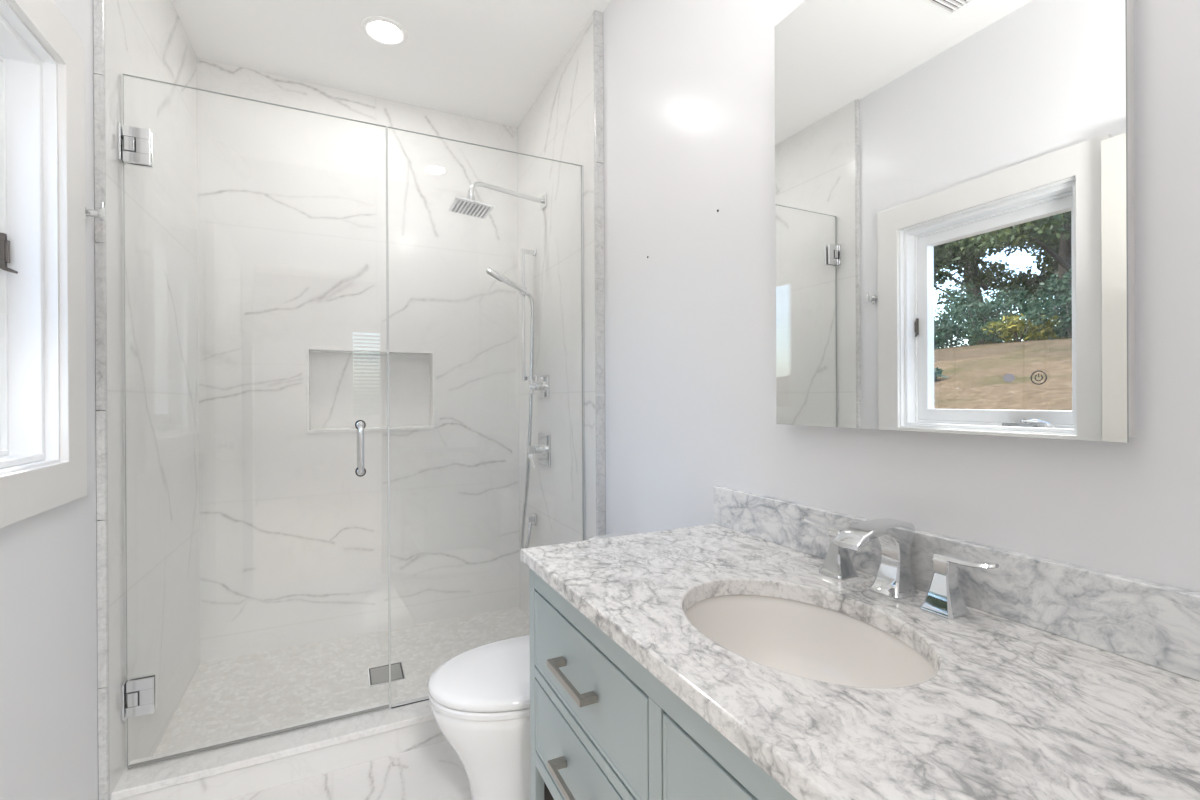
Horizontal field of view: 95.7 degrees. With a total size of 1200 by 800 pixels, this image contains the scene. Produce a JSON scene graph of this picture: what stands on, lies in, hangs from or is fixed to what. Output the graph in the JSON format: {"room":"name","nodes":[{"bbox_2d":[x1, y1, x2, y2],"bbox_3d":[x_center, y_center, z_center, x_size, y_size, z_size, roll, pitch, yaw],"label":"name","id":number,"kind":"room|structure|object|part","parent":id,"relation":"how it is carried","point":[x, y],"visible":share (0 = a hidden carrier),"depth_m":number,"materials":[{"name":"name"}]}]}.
{"room":"bathroom","nodes":[
{"label":"bathroom","id":0,"kind":"room"},
{"bbox_2d":[0,0,199,799],"bbox_3d":[-1.243,-0.121,1.029,0.205,2.820,3.019,0,0,-25],"label":"wall","id":1,"kind":"structure","parent":0,"point":[148,39],"depth_m":1.65,"materials":[{"name":"paint"}]},
{"bbox_2d":[0,0,86,527],"bbox_3d":[-1.200,-0.333,0.949,0.177,1.156,0.899,0,0,-26],"label":"window","id":2,"kind":"structure","parent":1,"relation":"in","point":[43,394],"depth_m":1.26,"materials":[{"name":"white paint"}]},
{"bbox_3d":[-1.210,-0.326,0.937,0.128,0.934,0.686,0,0,-26],"label":"frame","id":3,"kind":"part","parent":2,"relation":"part of","materials":[{"name":"white plastic"}]},
{"bbox_2d":[85,202,106,220],"bbox_3d":[-1.325,-0.494,1.421,0.045,0.054,0.042,0,0,-26],"label":"robe hook","id":4,"kind":"object","parent":1,"relation":"attached to","point":[101,213],"visible":0.82,"depth_m":1.42,"materials":[{"name":"silver metal"}]},
{"bbox_3d":[-1.328,-0.488,1.419,0.038,0.042,0.042,0,0,-26],"label":"post","id":5,"kind":"part","parent":4,"relation":"part of","materials":[{"name":"silver metal"}]},
{"bbox_2d":[93,0,109,799],"bbox_3d":[-1.371,-0.161,1.493,0.022,2.737,0.014,0,0,-26],"label":"trim","id":6,"kind":"structure","parent":1,"relation":"attached to","point":[98,5],"depth_m":1.49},
{"bbox_2d":[118,73,388,768],"bbox_3d":[-1.084,0.062,1.768,0.732,2.057,0.136,0,0,-26],"label":"shower door","id":7,"kind":"structure","parent":1,"relation":"attached to","point":[135,144],"depth_m":1.62,"materials":[{"name":"clear glass"}]},
{"bbox_2d":[355,420,365,476],"bbox_3d":[-0.833,0.168,1.889,0.034,0.196,0.013,0,0,-26],"label":"door handle","id":8,"kind":"object","parent":7,"relation":"in","point":[356,424],"depth_m":1.88,"materials":[{"name":"grey metal"}]},
{"bbox_3d":[-0.833,0.168,1.889,0.025,0.187,0.136,0,0,-26],"label":"pull handle","id":9,"kind":"part","parent":7,"relation":"part of","materials":[{"name":"silver metal"}]},
{"bbox_2d":[153,606,529,755],"bbox_3d":[-0.941,1.228,2.362,1.505,0.116,0.876,0,0,-26],"label":"floor","id":10,"kind":"structure","parent":0,"point":[226,698],"depth_m":2.32,"materials":[{"name":"tile"}]},
{"bbox_2d":[368,662,405,686],"bbox_3d":[-0.928,1.189,2.360,0.142,0.011,0.150,0,0,-26],"label":"floor drain","id":11,"kind":"object","parent":10,"relation":"on","point":[379,675],"visible":1,"depth_m":2.35,"materials":[{"name":"silver metal"}]},
{"bbox_2d":[230,741,471,799],"bbox_3d":[-0.316,1.244,0.942,1.680,0.080,1.975,0,0,-26],"label":"floor","id":12,"kind":"structure","parent":0,"point":[434,771],"depth_m":1.71,"materials":[{"name":"stone"}]},
{"bbox_2d":[111,692,446,799],"bbox_3d":[-0.711,1.149,1.915,1.543,0.112,0.154,0,0,-26],"label":"shower curb","id":13,"kind":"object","parent":12,"relation":"on","point":[236,770],"depth_m":1.72,"materials":[{"name":"stone"}]},
{"bbox_2d":[386,127,585,708],"bbox_3d":[-0.410,0.060,2.094,0.764,2.061,0.018,0,0,-26],"label":"glass panel","id":14,"kind":"object","parent":13,"relation":"on","point":[425,698],"visible":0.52,"depth_m":2.01,"materials":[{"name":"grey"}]},
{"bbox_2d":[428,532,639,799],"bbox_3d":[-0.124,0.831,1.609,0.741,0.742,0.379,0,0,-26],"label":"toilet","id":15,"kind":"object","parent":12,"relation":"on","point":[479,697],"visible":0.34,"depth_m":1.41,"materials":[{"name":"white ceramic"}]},
{"bbox_3d":[-0.236,0.796,1.554,0.488,0.021,0.376,0,0,-26],"label":"seat","id":16,"kind":"part","parent":15,"relation":"part of","materials":[{"name":"white plastic"}]},
{"bbox_3d":[-0.237,0.768,1.554,0.490,0.030,0.379,0,0,-26],"label":"lid","id":17,"kind":"part","parent":15,"relation":"part of","materials":[{"name":"white ceramic"}]},
{"bbox_3d":[-0.134,1.004,1.604,0.703,0.396,0.370,0,0,-26],"label":"bowl","id":18,"kind":"part","parent":15,"relation":"part of","materials":[{"name":"white ceramic"}]},
{"bbox_3d":[0.118,0.482,1.727,0.199,0.037,0.372,0,0,-26],"label":"tank lid","id":19,"kind":"part","parent":15,"relation":"part of","materials":[{"name":"white ceramic"}]},
{"bbox_2d":[529,568,796,799],"bbox_3d":[0.313,0.787,0.871,0.583,0.826,1.120,0,0,-26],"label":"vanity","id":20,"kind":"object","parent":12,"relation":"on","point":[603,726],"visible":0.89,"depth_m":0.90,"materials":[{"name":"grey paint"}]},
{"bbox_3d":[-0.053,0.710,0.996,0.034,0.013,0.160,0,0,-26],"label":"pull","id":21,"kind":"part","parent":20,"relation":"part of","materials":[{"name":"silver metal"}]},
{"bbox_3d":[-0.054,0.512,0.996,0.034,0.013,0.160,0,0,-26],"label":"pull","id":22,"kind":"part","parent":20,"relation":"part of","materials":[{"name":"silver metal"}]},
{"bbox_3d":[-0.029,0.710,1.009,0.020,0.158,0.493,0,0,-26],"label":"drawer","id":23,"kind":"part","parent":20,"relation":"part of","materials":[{"name":"grey paint"}]},
{"bbox_3d":[-0.030,0.515,1.009,0.020,0.168,0.493,0,0,-26],"label":"drawer","id":24,"kind":"part","parent":20,"relation":"part of","materials":[{"name":"grey paint"}]},
{"bbox_3d":[0.206,0.609,0.522,0.020,0.358,0.507,0,0,-26],"label":"cabinet door","id":25,"kind":"part","parent":20,"relation":"part of","materials":[{"name":"grey paint"}]},
{"bbox_2d":[521,524,1199,799],"bbox_3d":[0.323,0.359,0.880,0.575,0.030,1.141,0,0,-26],"label":"countertop","id":26,"kind":"structure","parent":20,"relation":"on","point":[1010,710],"depth_m":0.64,"materials":[{"name":"stone"}]},
{"bbox_2d":[684,595,936,687],"bbox_3d":[0.304,0.454,0.849,0.343,0.158,0.451,0,0,-26],"label":"sink basin","id":27,"kind":"object","parent":26,"relation":"in","point":[806,640],"visible":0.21,"depth_m":0.98,"materials":[{"name":"white ceramic"}]},
{"bbox_2d":[803,517,998,619],"bbox_3d":[0.479,0.279,0.958,0.154,0.128,0.368,0,0,-26],"label":"faucet","id":28,"kind":"object","parent":26,"relation":"on","point":[893,579],"visible":1,"depth_m":0.94,"materials":[{"name":"silver metal"}]},
{"bbox_3d":[0.454,0.262,1.099,0.028,0.035,0.094,0,0,-26],"label":"lever","id":29,"kind":"part","parent":28,"relation":"part of","materials":[{"name":"silver metal"}]},
{"bbox_3d":[0.468,0.311,1.069,0.055,0.064,0.055,0,0,-26],"label":"handle","id":30,"kind":"part","parent":28,"relation":"part of","materials":[{"name":"silver metal"}]},
{"bbox_3d":[0.480,0.234,0.950,0.149,0.038,0.049,0,0,-26],"label":"spout","id":31,"kind":"part","parent":28,"relation":"part of","materials":[{"name":"silver metal"}]},
{"bbox_3d":[0.559,0.311,0.882,0.055,0.064,0.055,0,0,-26],"label":"handle","id":32,"kind":"part","parent":28,"relation":"part of","materials":[{"name":"silver metal"}]},
{"bbox_3d":[0.573,0.262,0.852,0.028,0.035,0.094,0,0,-26],"label":"lever","id":33,"kind":"part","parent":28,"relation":"part of","materials":[{"name":"silver metal"}]},
{"bbox_2d":[197,57,519,662],"bbox_3d":[-1.146,-0.139,2.796,1.498,2.790,0.100,0,0,-26],"label":"wall","id":34,"kind":"structure","parent":0,"point":[291,203],"depth_m":2.68,"materials":[{"name":"stone"}]},
{"bbox_2d":[306,347,434,432],"bbox_3d":[-1.162,-0.049,2.783,0.599,0.415,0.108,0,0,-26],"label":"shower niche","id":35,"kind":"object","parent":34,"relation":"attached to","point":[345,386],"depth_m":2.81,"materials":[{"name":"stone"}]},
{"bbox_2d":[172,0,610,127],"bbox_3d":[-0.493,-1.586,1.419,1.892,0.100,3.300,0,0,-26],"label":"ceiling","id":36,"kind":"structure","parent":0,"point":[486,60],"depth_m":2.35,"materials":[{"name":"white paint"}]},
{"bbox_2d":[361,16,407,45],"bbox_3d":[-0.895,-1.532,2.262,0.184,0.006,0.184,0,0,-26],"label":"recessed light","id":37,"kind":"object","parent":36,"relation":"in","point":[382,30],"visible":1,"depth_m":2.25,"materials":[{"name":"white paint"}]},
{"bbox_2d":[517,0,1199,616],"bbox_3d":[0.243,-0.130,1.855,0.205,2.820,3.206,0,0,-26],"label":"wall","id":38,"kind":"structure","parent":0,"point":[689,85],"depth_m":1.47,"materials":[{"name":"white paint"}]},
{"bbox_2d":[448,182,546,218],"bbox_3d":[-0.444,-0.922,2.494,0.481,0.160,0.188,0,0,-30],"label":"shower","id":39,"kind":"object","parent":38,"relation":"attached to","point":[469,206],"visible":1,"depth_m":2.44,"materials":[{"name":"silver metal"}]},
{"bbox_3d":[-0.574,-0.853,2.418,0.166,0.023,0.176,0,0,-26],"label":"head plate","id":40,"kind":"part","parent":39,"relation":"part of","materials":[{"name":"silver metal"}]},
{"bbox_3d":[-0.433,-0.953,2.543,0.397,0.069,0.033,0,0,-40],"label":"shower arm","id":41,"kind":"part","parent":39,"relation":"part of","materials":[{"name":"silver metal"}]},
{"bbox_2d":[520,248,536,381],"bbox_3d":[-0.366,-0.433,2.767,0.093,0.678,0.061,0,0,-26],"label":"slide bar","id":42,"kind":"object","parent":38,"relation":"attached to","point":[524,251],"visible":0.78,"depth_m":2.76,"materials":[{"name":"silver metal"}]},
{"bbox_2d":[486,267,533,549],"bbox_3d":[-0.448,0.068,2.718,0.247,1.437,0.103,0,0,-26],"label":"shower","id":43,"kind":"object","parent":42,"relation":"attached to","point":[490,271],"visible":0.89,"depth_m":2.71,"materials":[{"name":"silver metal"}]},
{"bbox_2d":[527,513,536,525],"bbox_3d":[-0.353,0.620,2.813,0.040,0.058,0.058,0,0,-26],"label":"outlet","id":44,"kind":"object","parent":38,"relation":"attached to","point":[533,519],"visible":1,"depth_m":2.80,"materials":[{"name":"silver metal"}]},
{"bbox_3d":[-0.339,0.620,2.820,0.010,0.058,0.058,0,0,-26],"label":"plate","id":45,"kind":"part","parent":44,"relation":"part of","materials":[{"name":"silver metal"}]},
{"bbox_2d":[527,433,550,467],"bbox_3d":[-0.312,0.249,2.666,0.090,0.165,0.160,0,0,-26],"label":"shower valve","id":46,"kind":"object","parent":38,"relation":"attached to","point":[543,449],"visible":1,"depth_m":2.65,"materials":[{"name":"silver metal"}]},
{"bbox_3d":[-0.333,0.278,2.647,0.035,0.108,0.050,0,0,-26],"label":"handle","id":47,"kind":"part","parent":46,"relation":"part of","materials":[{"name":"silver metal"}]},
{"bbox_3d":[-0.275,0.244,2.683,0.009,0.155,0.160,0,0,-26],"label":"plate","id":48,"kind":"part","parent":46,"relation":"part of","materials":[{"name":"silver metal"}]},
{"bbox_2d":[529,375,549,397],"bbox_3d":[-0.305,-0.064,2.653,0.086,0.112,0.105,0,0,-26],"label":"shower valve","id":49,"kind":"object","parent":38,"relation":"attached to","point":[544,386],"visible":1,"depth_m":2.64,"materials":[{"name":"silver metal"}]},
{"bbox_3d":[-0.332,-0.064,2.640,0.026,0.066,0.066,0,0,-26],"label":"handle","id":50,"kind":"part","parent":49,"relation":"part of","materials":[{"name":"silver metal"}]},
{"bbox_3d":[-0.270,-0.064,2.670,0.009,0.112,0.105,0,0,-26],"label":"plate","id":51,"kind":"part","parent":49,"relation":"part of","materials":[{"name":"silver metal"}]},
{"bbox_2d":[593,10,605,535],"bbox_3d":[0.001,-0.169,2.158,0.037,2.737,0.014,0,0,-26],"label":"trim","id":52,"kind":"structure","parent":38,"relation":"attached to","point":[597,16],"depth_m":2.15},
{"bbox_2d":[775,0,1135,442],"bbox_3d":[0.562,-0.407,0.993,0.040,0.924,0.624,0,0,-26],"label":"wall mirror","id":53,"kind":"object","parent":38,"relation":"attached to","point":[955,183],"visible":1,"depth_m":0.89,"materials":[{"name":"silver mirror"}]},
{"bbox_2d":[1127,0,1135,436],"bbox_3d":[0.564,-0.407,0.994,0.036,0.912,0.612,0,0,-26],"label":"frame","id":54,"kind":"object","parent":53,"relation":"attached to","point":[1131,415],"depth_m":0.72,"materials":[{"name":"white paint"}]},
{"bbox_2d":[714,486,1199,680],"bbox_3d":[0.573,0.291,1.001,0.020,0.104,1.141,0,0,-26],"label":"backsplash","id":55,"kind":"structure","parent":38,"relation":"attached to","point":[1157,625],"depth_m":0.81,"materials":[{"name":"stone"}]}
]}

